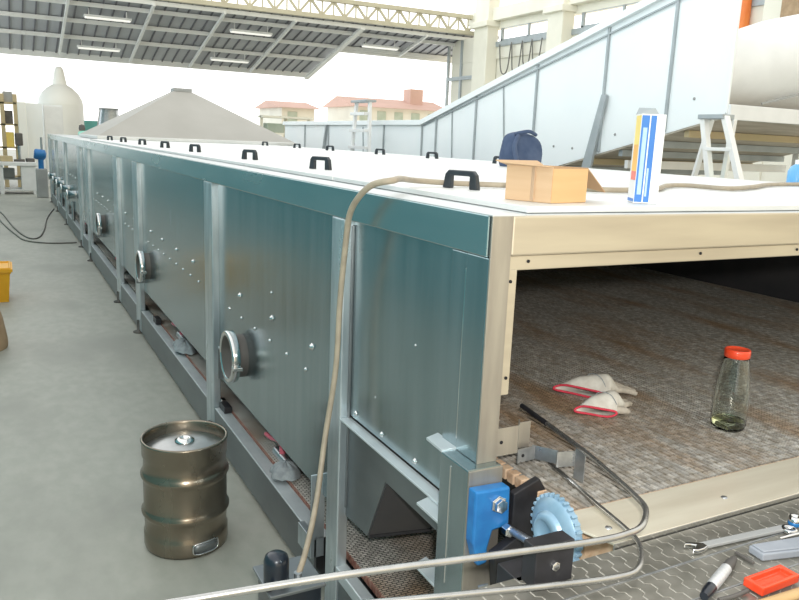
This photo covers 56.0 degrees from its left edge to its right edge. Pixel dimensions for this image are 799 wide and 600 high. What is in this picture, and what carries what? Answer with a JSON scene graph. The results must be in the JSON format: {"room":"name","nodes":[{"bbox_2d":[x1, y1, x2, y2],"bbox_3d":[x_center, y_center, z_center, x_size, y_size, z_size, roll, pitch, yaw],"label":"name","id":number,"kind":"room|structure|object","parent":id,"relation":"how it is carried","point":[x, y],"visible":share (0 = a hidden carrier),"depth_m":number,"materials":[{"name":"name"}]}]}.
{"room":"processing plant","nodes":[
{"label":"processing plant","id":0,"kind":"room"},
{"bbox_2d":[17,102,28,159],"bbox_3d":[-11.303,-5.072,22.583,0.230,1.700,0.300,-4,13,-27],"label":"pillar","id":1,"kind":"structure","parent":0,"point":[21,106],"depth_m":22.43,"materials":[{"name":"metal"}]},
{"bbox_2d":[0,149,324,599],"bbox_3d":[-9.856,-5.104,31.725,24.000,0.100,74.000,-4,13,-27],"label":"floor","id":2,"kind":"structure","parent":0,"point":[80,390],"depth_m":4.68,"materials":[{"name":"concrete"}]},
{"bbox_2d":[0,311,7,350],"bbox_3d":[-3.603,0.220,6.460,0.412,0.420,0.380,-4,13,-27],"label":"sack","id":3,"kind":"object","parent":2,"relation":"on","point":[3,334],"visible":1,"depth_m":6.49,"materials":[{"name":"beige fabric"}]},
{"bbox_2d":[0,261,12,301],"bbox_3d":[-4.595,-0.195,8.322,0.570,0.385,0.530,-4,13,-27],"label":"bin","id":4,"kind":"object","parent":2,"relation":"on","point":[5,266],"visible":1,"depth_m":8.23,"materials":[{"name":"plastic"}]},
{"bbox_2d":[0,93,20,186],"bbox_3d":[-12.441,-4.980,23.502,1.000,2.850,0.700,-4,13,-27],"label":"shelving unit","id":5,"kind":"object","parent":2,"relation":"on","point":[14,96],"visible":0.57,"depth_m":23.23,"materials":[{"name":"brown wood"}]},
{"bbox_2d":[2,91,12,101],"bbox_3d":[-12.148,-6.290,23.295,0.270,0.320,0.400,-4,13,-27],"label":"carton","id":6,"kind":"object","parent":5,"relation":"on","point":[7,95],"visible":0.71,"depth_m":23.12,"materials":[{"name":"grey cardboard"}]},
{"bbox_2d":[5,110,12,123],"bbox_3d":[-12.172,-5.693,23.421,0.230,0.400,0.400,-4,13,-27],"label":"carton","id":7,"kind":"object","parent":5,"relation":"on","point":[8,114],"visible":0.86,"depth_m":23.25,"materials":[{"name":"cardboard"}]},
{"bbox_2d":[6,132,14,146],"bbox_3d":[-12.198,-5.033,23.561,0.230,0.450,0.400,-4,13,-27],"label":"carton","id":8,"kind":"object","parent":5,"relation":"on","point":[9,135],"visible":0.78,"depth_m":23.39,"materials":[{"name":"yellow cardboard"}]},
{"bbox_2d":[0,161,36,193],"bbox_3d":[-11.307,-3.513,21.498,1.680,0.900,1.000,-4,13,-27],"label":"workbench","id":9,"kind":"object","parent":2,"relation":"on","point":[27,169],"visible":0.92,"depth_m":21.36,"materials":[{"name":"white paint"}]},
{"bbox_2d":[0,155,12,161],"bbox_3d":[-11.187,-4.015,21.329,0.320,0.150,0.400,-7,15,-38],"label":"tray","id":10,"kind":"object","parent":9,"relation":"on","point":[2,158],"visible":1,"depth_m":21.18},
{"bbox_2d":[3,168,14,177],"bbox_3d":[-11.320,-3.678,21.742,0.300,0.280,0.300,-7,15,-38],"label":"bin","id":11,"kind":"object","parent":9,"relation":"on","point":[7,172],"visible":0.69,"depth_m":21.63,"materials":[{"name":"grey plastic"}]},
{"bbox_2d":[4,177,20,179],"bbox_3d":[-11.588,-3.501,21.629,1.260,0.040,0.480,-4,13,-27],"label":"shelf","id":12,"kind":"object","parent":9,"relation":"attached to","point":[16,178],"depth_m":21.62,"materials":[{"name":"grey metal"}]},
{"bbox_2d":[4,187,21,190],"bbox_3d":[-11.508,-3.182,21.515,1.260,0.030,0.880,-4,13,-27],"label":"shelf","id":13,"kind":"object","parent":9,"relation":"attached to","point":[5,188],"depth_m":21.47,"materials":[{"name":"white paint"}]},
{"bbox_2d":[0,161,35,165],"bbox_3d":[-11.292,-3.904,21.415,1.680,0.100,1.000,-4,13,-27],"label":"countertop","id":14,"kind":"structure","parent":9,"relation":"on","point":[6,163],"depth_m":21.17,"materials":[{"name":"white paint"}]},
{"bbox_2d":[14,133,24,161],"bbox_3d":[-10.890,-4.365,21.493,0.280,0.800,0.550,-4,13,-27],"label":"drill","id":15,"kind":"object","parent":9,"relation":"on","point":[18,136],"visible":1,"depth_m":21.26,"materials":[{"name":"metal"}]},
{"bbox_2d":[26,158,34,161],"bbox_3d":[-10.621,-4.024,21.628,0.200,0.100,0.300,-6,14,-33],"label":"box","id":16,"kind":"object","parent":9,"relation":"on","point":[27,159],"visible":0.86,"depth_m":21.52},
{"bbox_2d":[0,208,53,238],"bbox_3d":[-7.468,-1.591,15.253,1.158,0.024,5.310,-4,13,-27],"label":"cable","id":17,"kind":"object","parent":2,"relation":"on","point":[53,208],"visible":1,"depth_m":14.20,"materials":[{"name":"black rubber"}]},
{"bbox_2d":[25,103,44,167],"bbox_3d":[-11.730,-4.963,24.115,0.600,2.620,0.100,-4,13,-27],"label":"board","id":18,"kind":"object","parent":2,"relation":"on","point":[33,110],"visible":0.31,"depth_m":23.99,"materials":[{"name":"white"}]},
{"bbox_2d":[0,220,76,243],"bbox_3d":[-7.378,-1.392,14.328,0.660,0.022,5.074,-8,16,-41],"label":"cable","id":19,"kind":"object","parent":2,"relation":"on","point":[0,220],"visible":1,"depth_m":12.62,"materials":[{"name":"black rubber"}]},
{"bbox_2d":[33,137,48,197],"bbox_3d":[-9.801,-3.618,20.540,0.325,1.620,0.300,-4,13,-27],"label":"pump","id":20,"kind":"object","parent":2,"relation":"on","point":[40,154],"visible":1,"depth_m":20.47,"materials":[{"name":"paint"}]},
{"bbox_2d":[42,104,63,186],"bbox_3d":[-11.283,-5.034,24.584,0.570,2.600,0.670,-4,13,-27],"label":"tall cabinet","id":21,"kind":"object","parent":2,"relation":"on","point":[52,114],"visible":0.57,"depth_m":24.18,"materials":[{"name":"white metal"}]},
{"bbox_2d":[38,66,83,134],"bbox_3d":[-12.448,-6.493,27.712,1.540,4.070,1.540,-4,13,-27],"label":"storage tank","id":22,"kind":"object","parent":2,"relation":"on","point":[59,92],"visible":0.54,"depth_m":27.15,"materials":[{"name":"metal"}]},
{"bbox_2d":[84,120,97,130],"bbox_3d":[-12.080,-5.840,29.216,0.750,2.200,0.800,-4,13,-27],"label":"container","id":23,"kind":"object","parent":2,"relation":"on","point":[88,124],"visible":0.19,"depth_m":28.69,"materials":[{"name":"teal metal"}]},
{"bbox_2d":[97,108,118,124],"bbox_3d":[-10.483,-5.582,27.235,1.000,2.640,1.000,-4,13,-27],"label":"vessel","id":24,"kind":"object","parent":2,"relation":"on","point":[105,114],"visible":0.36,"depth_m":26.71,"materials":[{"name":"metal"}]},
{"bbox_2d":[140,420,228,559],"bbox_3d":[-1.008,0.885,3.543,0.400,0.531,0.400,-4,13,-27],"label":"beer keg","id":25,"kind":"object","parent":2,"relation":"on","point":[183,472],"visible":1,"depth_m":3.40,"materials":[{"name":"metal"}]},
{"bbox_2d":[258,115,312,137],"bbox_3d":[-4.673,-6.114,30.717,2.100,2.700,0.700,-4,13,-27],"label":"storage rack","id":26,"kind":"object","parent":2,"relation":"on","point":[261,117],"visible":0.36,"depth_m":30.14,"materials":[{"name":"beige metal"}]},
{"bbox_2d":[263,123,283,132],"bbox_3d":[-5.071,-6.929,30.288,0.700,0.360,0.550,-4,13,-27],"label":"crate","id":27,"kind":"object","parent":26,"relation":"on","point":[274,127],"visible":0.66,"depth_m":30.06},
{"bbox_2d":[258,115,312,119],"bbox_3d":[-4.622,-7.385,30.449,2.100,0.080,0.700,-4,13,-27],"label":"shelf","id":28,"kind":"object","parent":26,"relation":"attached to","point":[261,117],"depth_m":30.14,"materials":[{"name":"beige metal"}]},
{"bbox_2d":[253,549,325,599],"bbox_3d":[-0.384,1.104,2.608,0.230,0.537,0.260,-4,13,-27],"label":"motor","id":29,"kind":"object","parent":2,"relation":"on","point":[276,566],"visible":0.76,"depth_m":2.51,"materials":[{"name":"grey metal"}]},
{"bbox_2d":[348,99,375,151],"bbox_3d":[-0.694,-2.240,13.445,0.245,2.585,1.169,-4,13,-27],"label":"step ladder","id":30,"kind":"object","parent":2,"relation":"on","point":[355,113],"visible":0.43,"depth_m":13.08,"materials":[{"name":"white metal"}]},
{"bbox_2d":[47,134,798,599],"bbox_3d":[-2.832,-1.475,11.457,3.710,1.732,20.582,-4,13,-27],"label":"tunnel pasteurizer","id":31,"kind":"object","parent":2,"relation":"on","point":[456,315],"visible":0.88,"depth_m":2.93,"materials":[{"name":"metal"}]},
{"bbox_2d":[78,124,84,134],"bbox_3d":[-7.188,-3.866,17.131,0.260,0.260,0.260,-4,13,-27],"label":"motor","id":32,"kind":"object","parent":31,"relation":"on","point":[81,127],"visible":0.59,"depth_m":17.05,"materials":[{"name":"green metal"}]},
{"bbox_2d":[172,338,196,354],"bbox_3d":[-1.666,0.342,5.842,0.179,0.071,0.396,-4,13,-27],"label":"rag","id":33,"kind":"object","parent":31,"relation":"on","point":[182,345],"visible":0.87,"depth_m":5.74,"materials":[{"name":"grey fabric"}]},
{"bbox_2d":[79,88,293,145],"bbox_3d":[-4.383,-3.736,15.183,3.620,1.030,3.440,-4,13,-27],"label":"extraction hood","id":34,"kind":"object","parent":31,"relation":"on","point":[179,115],"visible":0.94,"depth_m":14.23,"materials":[{"name":"grey metal"}]},
{"bbox_2d":[90,136,292,146],"bbox_3d":[-3.226,-2.543,12.080,3.110,0.084,1.488,-4,13,-27],"label":"access cover","id":35,"kind":"object","parent":31,"relation":"on","point":[107,139],"visible":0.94,"depth_m":11.98,"materials":[{"name":"metal"}]},
{"bbox_2d":[101,137,331,149],"bbox_3d":[-2.537,-2.241,10.782,3.110,0.084,1.488,-4,13,-27],"label":"access cover","id":36,"kind":"object","parent":31,"relation":"on","point":[121,138],"visible":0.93,"depth_m":10.69,"materials":[{"name":"metal"}]},
{"bbox_2d":[115,139,387,153],"bbox_3d":[-1.848,-1.939,9.485,3.110,0.084,1.488,-4,13,-27],"label":"access cover","id":37,"kind":"object","parent":31,"relation":"on","point":[139,140],"visible":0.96,"depth_m":9.33,"materials":[{"name":"metal"}]},
{"bbox_2d":[270,460,300,480],"bbox_3d":[-0.568,0.831,3.736,0.154,0.071,0.174,0,12,-9],"label":"rag","id":38,"kind":"object","parent":31,"relation":"on","point":[282,470],"visible":0.98,"depth_m":3.68,"materials":[{"name":"grey fabric"}]},
{"bbox_2d":[133,141,442,157],"bbox_3d":[-1.181,-1.647,8.230,3.110,0.084,1.388,-4,13,-27],"label":"access cover","id":39,"kind":"object","parent":31,"relation":"on","point":[161,146],"visible":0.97,"depth_m":8.07,"materials":[{"name":"metal"}]},
{"bbox_2d":[156,144,498,162],"bbox_3d":[-0.549,-1.371,7.041,3.110,0.084,1.338,-4,13,-27],"label":"access cover","id":40,"kind":"object","parent":31,"relation":"on","point":[190,151],"visible":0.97,"depth_m":6.87,"materials":[{"name":"metal"}]},
{"bbox_2d":[188,149,629,171],"bbox_3d":[0.121,-1.077,5.778,3.110,0.084,1.558,-4,13,-27],"label":"access cover","id":41,"kind":"object","parent":31,"relation":"on","point":[242,159],"visible":0.67,"depth_m":5.41,"materials":[{"name":"metal"}]},
{"bbox_2d":[499,130,541,166],"bbox_3d":[0.944,-1.173,5.818,0.365,0.283,0.311,-4,13,-27],"label":"bag","id":42,"kind":"object","parent":41,"relation":"on","point":[519,145],"visible":0.77,"depth_m":5.74,"materials":[{"name":"blue fabric"}]},
{"bbox_2d":[246,156,772,182],"bbox_3d":[0.788,-0.785,4.524,3.110,0.084,1.318,-4,13,-27],"label":"access cover","id":43,"kind":"object","parent":31,"relation":"on","point":[327,171],"visible":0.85,"depth_m":4.16,"materials":[{"name":"metal"}]},
{"bbox_2d":[334,170,798,212],"bbox_3d":[1.413,-0.511,3.347,3.110,0.084,1.378,-4,13,-27],"label":"access cover","id":44,"kind":"object","parent":31,"relation":"on","point":[773,198],"visible":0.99,"depth_m":2.60,"materials":[{"name":"metal"}]},
{"bbox_2d":[296,176,798,572],"bbox_3d":[1.133,0.119,3.444,3.595,1.350,0.466,-6,15,-35],"label":"hose","id":45,"kind":"object","parent":44,"relation":"on","point":[392,180],"visible":0.93,"depth_m":2.73,"materials":[{"name":"rubber"}]},
{"bbox_2d":[496,160,604,202],"bbox_3d":[0.465,-0.364,2.299,0.330,0.117,0.184,-7,15,-38],"label":"cardboard box","id":46,"kind":"object","parent":44,"relation":"on","point":[526,180],"visible":1,"depth_m":2.22,"materials":[{"name":"orange cardboard"}]},
{"bbox_2d":[627,108,666,203],"bbox_3d":[0.770,-0.451,2.348,0.075,0.291,0.104,3,12,4],"label":"carton","id":47,"kind":"object","parent":44,"relation":"on","point":[649,131],"visible":1,"depth_m":2.31,"materials":[{"name":"cardboard"}]},
{"bbox_2d":[786,160,798,181],"bbox_3d":[2.276,-0.728,4.300,0.104,0.146,0.104,-4,13,-27],"label":"spray bottle","id":48,"kind":"object","parent":44,"relation":"on","point":[793,172],"visible":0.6,"depth_m":4.27,"materials":[{"name":"blue plastic"}]},
{"bbox_2d":[553,373,637,397],"bbox_3d":[0.747,0.318,2.841,0.296,0.087,0.171,-4,13,-27],"label":"glove","id":49,"kind":"object","parent":31,"relation":"on","point":[587,386],"visible":0.85,"depth_m":2.82,"materials":[{"name":"fabric"}]},
{"bbox_2d":[574,390,631,417],"bbox_3d":[0.744,0.360,2.654,0.259,0.081,0.132,-8,16,-41],"label":"glove","id":50,"kind":"object","parent":31,"relation":"on","point":[607,404],"visible":1,"depth_m":2.62,"materials":[{"name":"fabric"}]},
{"bbox_2d":[710,346,750,432],"bbox_3d":[1.122,0.298,2.532,0.113,0.278,0.113,-4,13,-27],"label":"glass bottle","id":51,"kind":"object","parent":31,"relation":"on","point":[731,397],"visible":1,"depth_m":2.49,"materials":[{"name":"clear glass"}]},
{"bbox_2d":[445,46,450,105],"bbox_3d":[2.107,-8.383,34.034,0.100,6.300,0.120,-4,13,-27],"label":"trim","id":52,"kind":"structure","parent":2,"relation":"on","point":[449,47],"depth_m":33.63,"materials":[{"name":"grey metal"}]},
{"bbox_2d":[165,403,798,599],"bbox_3d":[0.777,0.965,2.108,3.351,1.108,1.079,-4,13,-27],"label":"conveyor","id":53,"kind":"object","parent":2,"relation":"on","point":[648,533],"depth_m":1.73,"materials":[{"name":"metal"}]},
{"bbox_2d":[700,556,736,599],"bbox_3d":[0.701,0.604,1.645,0.026,0.026,0.205,12,15,39],"label":"marker","id":54,"kind":"object","parent":53,"relation":"on","point":[720,575],"visible":1,"depth_m":1.62,"materials":[{"name":"white plastic"}]},
{"bbox_2d":[717,588,749,599],"bbox_3d":[0.705,0.623,1.585,0.086,0.012,0.014,-3,13,-25],"label":"key","id":55,"kind":"object","parent":53,"relation":"on","point":[746,590],"visible":1,"depth_m":1.58,"materials":[{"name":"grey metal"}]},
{"bbox_2d":[684,524,797,553],"bbox_3d":[0.833,0.578,1.825,0.331,0.011,0.041,-2,13,-21],"label":"spanner","id":56,"kind":"object","parent":53,"relation":"on","point":[700,547],"visible":0.95,"depth_m":1.82,"materials":[{"name":"silver metal"}]},
{"bbox_2d":[734,551,754,563],"bbox_3d":[0.800,0.597,1.743,0.007,0.006,0.050,-4,13,-27],"label":"key","id":57,"kind":"object","parent":53,"relation":"on","point":[736,552],"visible":1,"depth_m":1.74,"materials":[{"name":"grey metal"}]},
{"bbox_2d":[743,564,798,595],"bbox_3d":[0.810,0.609,1.637,0.126,0.020,0.051,-4,13,-27],"label":"tray","id":58,"kind":"object","parent":53,"relation":"on","point":[775,578],"visible":1,"depth_m":1.63,"materials":[{"name":"plastic"}]},
{"bbox_2d":[749,537,798,560],"bbox_3d":[0.961,0.586,1.793,0.274,0.022,0.054,-2,13,-19],"label":"case","id":59,"kind":"object","parent":53,"relation":"on","point":[784,548],"visible":1,"depth_m":1.76,"materials":[{"name":"plastic"}]},
{"bbox_2d":[778,532,798,539],"bbox_3d":[0.975,0.578,1.849,0.111,0.011,0.010,-3,13,-22],"label":"bar","id":60,"kind":"object","parent":53,"relation":"on","point":[796,534],"visible":0.84,"depth_m":1.84,"materials":[{"name":"silver metal"}]},
{"bbox_2d":[788,514,798,528],"bbox_3d":[1.001,0.560,1.905,0.030,0.028,0.030,-4,13,-27],"label":"socket","id":61,"kind":"object","parent":53,"relation":"on","point":[793,520],"visible":0.88,"depth_m":1.90,"materials":[{"name":"silver metal"}]},
{"bbox_2d":[283,0,798,175],"bbox_3d":[1.377,-2.652,13.236,2.870,3.629,12.700,-4,13,-27],"label":"conveyor","id":62,"kind":"object","parent":2,"relation":"on","point":[582,97],"visible":0.52,"depth_m":8.57,"materials":[{"name":"white metal"}]},
{"bbox_2d":[729,14,798,109],"bbox_3d":[4.148,-2.590,7.901,2.640,1.210,1.200,-4,13,-27],"label":"tank","id":63,"kind":"object","parent":62,"relation":"attached to","point":[766,64],"visible":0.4,"depth_m":7.30,"materials":[{"name":"white metal"}]},
{"bbox_2d":[691,114,743,179],"bbox_3d":[2.918,-0.516,6.806,0.426,2.248,1.944,-4,13,-27],"label":"step ladder","id":64,"kind":"object","parent":2,"relation":"on","point":[729,123],"visible":0.36,"depth_m":6.66,"materials":[{"name":"metal"}]},
{"bbox_2d":[698,154,792,181],"bbox_3d":[7.358,-1.570,13.081,0.730,2.050,8.500,-4,13,-27],"label":"upper cabinet","id":65,"kind":"object","parent":2,"relation":"on","point":[758,176],"visible":0.02,"depth_m":13.56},
{"bbox_2d":[0,0,362,72],"bbox_3d":[-10.922,-10.424,28.793,18.125,1.727,6.350,-4,13,-27],"label":"ceiling","id":66,"kind":"structure","parent":0,"point":[7,40],"depth_m":29.77,"materials":[{"name":"grey metal"}]},
{"bbox_2d":[58,0,69,54],"bbox_3d":[-12.397,-10.101,27.767,0.090,1.541,5.729,-4,13,-27],"label":"trim","id":67,"kind":"structure","parent":66,"relation":"attached to","point":[67,1],"depth_m":27.62,"materials":[{"name":"metal"}]},
{"bbox_2d":[77,40,120,51],"bbox_3d":[-11.919,-10.092,29.815,1.600,0.370,0.260,-4,13,-27],"label":"ceiling lamp","id":68,"kind":"object","parent":66,"relation":"hanging from","point":[81,46],"visible":0.88,"depth_m":29.74,"materials":[{"name":"white paint"}]},
{"bbox_2d":[78,47,119,51],"bbox_3d":[-11.925,-9.936,29.848,1.540,0.050,0.220,-4,13,-27],"label":"diffuser","id":69,"kind":"object","parent":68,"relation":"attached to","point":[88,48],"depth_m":29.81,"materials":[{"name":"white plastic"}]},
{"bbox_2d":[83,8,131,22],"bbox_3d":[-10.464,-10.226,26.973,1.600,0.370,0.260,-4,13,-27],"label":"ceiling lamp","id":70,"kind":"object","parent":66,"relation":"hanging from","point":[88,16],"visible":1,"depth_m":26.90,"materials":[{"name":"white paint"}]},
{"bbox_2d":[85,16,130,22],"bbox_3d":[-10.470,-10.069,27.006,1.540,0.050,0.220,-4,13,-27],"label":"diffuser","id":71,"kind":"object","parent":70,"relation":"attached to","point":[108,18],"depth_m":26.94,"materials":[{"name":"white plastic"}]},
{"bbox_2d":[129,2,155,62],"bbox_3d":[-10.019,-10.262,29.166,0.090,1.616,6.029,-4,13,-27],"label":"trim","id":72,"kind":"structure","parent":66,"relation":"attached to","point":[153,6],"depth_m":28.74,"materials":[{"name":"metal"}]},
{"bbox_2d":[0,47,307,76],"bbox_3d":[-12.360,-10.164,31.645,18.100,0.260,0.120,-4,13,-27],"label":"trim","id":73,"kind":"structure","parent":66,"relation":"attached to","point":[13,51],"depth_m":32.32,"materials":[{"name":"metal"}]},
{"bbox_2d":[0,28,323,60],"bbox_3d":[-11.351,-10.237,29.678,18.100,0.140,0.100,-4,13,-27],"label":"trim","id":74,"kind":"structure","parent":66,"relation":"attached to","point":[11,31],"depth_m":30.35,"materials":[{"name":"metal"}]},
{"bbox_2d":[188,11,225,67],"bbox_3d":[-7.824,-10.412,30.355,0.090,1.641,6.129,-4,13,-27],"label":"trim","id":75,"kind":"structure","parent":66,"relation":"attached to","point":[222,16],"depth_m":29.93,"materials":[{"name":"metal"}]},
{"bbox_2d":[0,11,451,59],"bbox_3d":[-7.782,-10.500,29.606,24.400,0.140,0.100,-4,13,-27],"label":"trim","id":76,"kind":"structure","parent":66,"relation":"attached to","point":[3,13],"depth_m":29.57,"materials":[{"name":"metal"}]},
{"bbox_2d":[210,52,248,62],"bbox_3d":[-7.284,-10.409,32.261,1.650,0.370,0.260,-4,13,-27],"label":"ceiling lamp","id":77,"kind":"object","parent":66,"relation":"hanging from","point":[214,58],"visible":0.89,"depth_m":32.18,"materials":[{"name":"white paint"}]},
{"bbox_2d":[211,59,247,62],"bbox_3d":[-7.291,-10.253,32.294,1.590,0.050,0.220,-4,13,-27],"label":"diffuser","id":78,"kind":"object","parent":77,"relation":"attached to","point":[224,60],"depth_m":32.24,"materials":[{"name":"white plastic"}]},
{"bbox_2d":[30,0,454,46],"bbox_3d":[-7.054,-10.567,28.185,24.400,0.140,0.100,-4,13,-27],"label":"trim","id":79,"kind":"structure","parent":66,"relation":"attached to","point":[72,2],"depth_m":28.59,"materials":[{"name":"metal"}]},
{"bbox_2d":[229,23,272,36],"bbox_3d":[-5.782,-10.547,29.328,1.650,0.370,0.260,-4,13,-27],"label":"ceiling lamp","id":80,"kind":"object","parent":66,"relation":"hanging from","point":[239,31],"visible":0.93,"depth_m":29.24,"materials":[{"name":"white paint"}]},
{"bbox_2d":[231,31,271,36],"bbox_3d":[-5.789,-10.391,29.361,1.590,0.050,0.220,-4,13,-27],"label":"diffuser","id":81,"kind":"object","parent":80,"relation":"attached to","point":[258,33],"depth_m":29.33,"materials":[{"name":"white plastic"}]},
{"bbox_2d":[249,19,296,72],"bbox_3d":[-5.402,-10.578,31.604,0.090,1.641,6.129,-4,13,-27],"label":"trim","id":82,"kind":"structure","parent":66,"relation":"attached to","point":[294,22],"depth_m":31.15,"materials":[{"name":"metal"}]},
{"bbox_2d":[112,0,468,39],"bbox_3d":[-6.702,-10.599,27.497,24.400,0.140,0.100,-4,13,-27],"label":"trim","id":83,"kind":"structure","parent":66,"relation":"attached to","point":[148,2],"depth_m":28.69,"materials":[{"name":"metal"}]},
{"bbox_2d":[304,26,364,79],"bbox_3d":[-2.970,-10.743,33.030,0.200,1.716,6.429,-4,13,-27],"label":"trim","id":84,"kind":"structure","parent":66,"relation":"attached to","point":[357,32],"depth_m":32.54,"materials":[{"name":"metal"}]},
{"bbox_2d":[347,24,498,56],"bbox_3d":[0.847,-11.250,32.773,6.500,0.827,2.750,-4,13,-27],"label":"ceiling","id":85,"kind":"structure","parent":0,"point":[422,48],"depth_m":32.43,"materials":[{"name":"grey metal"}]},
{"bbox_2d":[361,38,398,50],"bbox_3d":[-0.816,-10.887,32.002,1.700,0.370,0.260,-4,13,-27],"label":"ceiling lamp","id":86,"kind":"object","parent":85,"relation":"hanging from","point":[365,45],"visible":1,"depth_m":31.92,"materials":[{"name":"white paint"}]},
{"bbox_2d":[362,46,397,50],"bbox_3d":[-0.822,-10.730,32.036,1.640,0.050,0.220,-4,13,-27],"label":"diffuser","id":87,"kind":"object","parent":86,"relation":"attached to","point":[376,47],"depth_m":32.00,"materials":[{"name":"white plastic"}]},
{"bbox_2d":[340,49,451,62],"bbox_3d":[0.154,-11.042,33.927,6.300,0.260,0.120,-4,13,-27],"label":"trim","id":88,"kind":"structure","parent":85,"relation":"attached to","point":[343,50],"depth_m":33.64,"materials":[{"name":"metal"}]},
{"bbox_2d":[398,34,427,56],"bbox_3d":[0.563,-11.007,32.592,0.090,0.741,2.529,-4,13,-27],"label":"trim","id":89,"kind":"structure","parent":85,"relation":"attached to","point":[422,38],"depth_m":32.49,"materials":[{"name":"metal"}]},
{"bbox_2d":[470,0,499,91],"bbox_3d":[3.357,-8.831,30.826,0.680,8.600,1.240,-4,13,-27],"label":"column","id":90,"kind":"structure","parent":0,"point":[485,28],"depth_m":30.25,"materials":[{"name":"white paint"}]},
{"bbox_2d":[450,53,542,102],"bbox_3d":[8.756,-5.067,21.911,0.250,5.350,27.900,-4,13,-27],"label":"wall","id":91,"kind":"structure","parent":0,"point":[467,67],"depth_m":32.26,"materials":[{"name":"beige paint"}]},
{"bbox_2d":[446,75,471,81],"bbox_3d":[2.645,-9.660,32.797,0.120,0.150,2.200,-4,13,-27],"label":"trim","id":92,"kind":"structure","parent":91,"relation":"attached to","point":[470,76],"depth_m":32.74,"materials":[{"name":"grey metal"}]},
{"bbox_2d":[458,40,463,98],"bbox_3d":[2.612,-8.161,33.083,0.100,6.300,0.120,-4,13,-27],"label":"trim","id":93,"kind":"structure","parent":91,"relation":"attached to","point":[462,41],"depth_m":32.64,"materials":[{"name":"grey metal"}]},
{"bbox_2d":[452,37,473,64],"bbox_3d":[3.057,-10.668,32.203,0.270,1.000,2.600,-4,13,-27],"label":"trim","id":94,"kind":"structure","parent":91,"relation":"attached to","point":[468,43],"depth_m":32.38,"materials":[{"name":"beige concrete"}]},
{"bbox_2d":[499,38,542,74],"bbox_3d":[4.569,-9.267,28.767,0.050,1.250,2.749,-4,13,-27],"label":"hanging cable","id":95,"kind":"object","parent":91,"relation":"hanging from","point":[531,44],"visible":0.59,"depth_m":28.78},
{"bbox_2d":[500,19,547,40],"bbox_3d":[4.902,-10.231,28.430,0.080,0.550,3.600,-4,13,-27],"label":"window","id":96,"kind":"structure","parent":91,"relation":"in","point":[529,24],"depth_m":28.64,"materials":[{"name":"grey metal"}]},
{"bbox_2d":[581,2,637,26],"bbox_3d":[7.199,-9.225,24.105,0.080,0.550,4.000,-4,13,-27],"label":"window","id":97,"kind":"structure","parent":91,"relation":"in","point":[583,19],"depth_m":25.44,"materials":[{"name":"grey metal"}]},
{"bbox_2d":[496,5,763,58],"bbox_3d":[8.338,-8.076,22.202,0.260,0.480,22.000,-4,13,-27],"label":"trim","id":98,"kind":"structure","parent":91,"relation":"attached to","point":[756,15],"depth_m":28.12,"materials":[{"name":"beige paint"}]},
{"bbox_2d":[496,0,764,46],"bbox_3d":[8.279,-8.374,22.102,0.220,0.200,22.000,-4,13,-27],"label":"trim","id":99,"kind":"structure","parent":91,"relation":"attached to","point":[755,3],"depth_m":27.78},
{"bbox_2d":[739,0,751,28],"bbox_3d":[9.121,-6.179,20.343,0.320,8.200,0.320,-4,13,-27],"label":"pipe","id":100,"kind":"object","parent":91,"relation":"attached to","point":[746,4],"visible":0.02,"depth_m":19.90,"materials":[{"name":"metal"}]},
{"bbox_2d":[543,0,576,51],"bbox_3d":[5.517,-7.885,26.760,0.680,8.600,1.090,-4,13,-27],"label":"column","id":101,"kind":"structure","parent":0,"point":[561,14],"depth_m":26.12,"materials":[{"name":"beige paint"}]},
{"bbox_2d":[498,0,641,30],"bbox_3d":[8.406,-9.114,21.997,0.300,0.300,22.000,-4,13,-27],"label":"trim","id":102,"kind":"structure","parent":101,"relation":"attached to","point":[602,4],"depth_m":25.85,"materials":[{"name":"beige paint"}]},
{"bbox_2d":[762,0,781,20],"bbox_3d":[9.562,-6.113,19.148,0.680,8.600,1.040,-4,13,-27],"label":"column","id":103,"kind":"structure","parent":0,"point":[772,8],"depth_m":18.93,"materials":[{"name":"beige paint"}]},
{"bbox_2d":[780,0,798,17],"bbox_3d":[9.768,-6.969,17.671,0.800,0.900,1.200,-4,13,-27],"label":"upper cabinet","id":104,"kind":"object","parent":103,"relation":"attached to","point":[788,7],"visible":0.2,"depth_m":17.82,"materials":[{"name":"beige wood"}]},
{"label":"outside","id":105,"kind":"structure","parent":0,"visible":0},
{"bbox_2d":[323,89,442,120],"bbox_3d":[-1.286,-15.893,68.447,9.700,6.500,7.000,-4,13,-27],"label":"house","id":106,"kind":"structure","parent":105,"point":[413,107],"depth_m":66.06,"materials":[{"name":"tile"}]},
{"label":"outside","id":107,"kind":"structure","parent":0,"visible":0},
{"bbox_2d":[254,100,318,136],"bbox_3d":[-9.705,-14.487,64.302,3.600,4.800,7.000,-4,13,-27],"label":"house","id":108,"kind":"structure","parent":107,"point":[271,108],"depth_m":61.88,"materials":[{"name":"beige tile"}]},
{"bbox_3d":[8.091,-6.757,21.916,0.680,8.600,1.140,-4,13,-27],"label":"column","id":109,"kind":"structure","parent":0,"visible":0},
{"bbox_2d":[469,0,600,25],"bbox_3d":[8.219,-9.476,21.929,0.550,0.480,22.200,-4,13,-27],"label":"trim","id":110,"kind":"structure","parent":109,"relation":"attached to","point":[528,7],"depth_m":28.24,"materials":[{"name":"beige paint"}]},
{"bbox_2d":[160,0,473,35],"bbox_3d":[-2.900,-10.973,28.216,13.911,0.825,0.220,-4,13,-27],"label":"roof truss","id":111,"kind":"object","parent":110,"relation":"attached to","point":[366,19],"visible":0.94,"depth_m":28.90,"materials":[{"name":"beige metal"}]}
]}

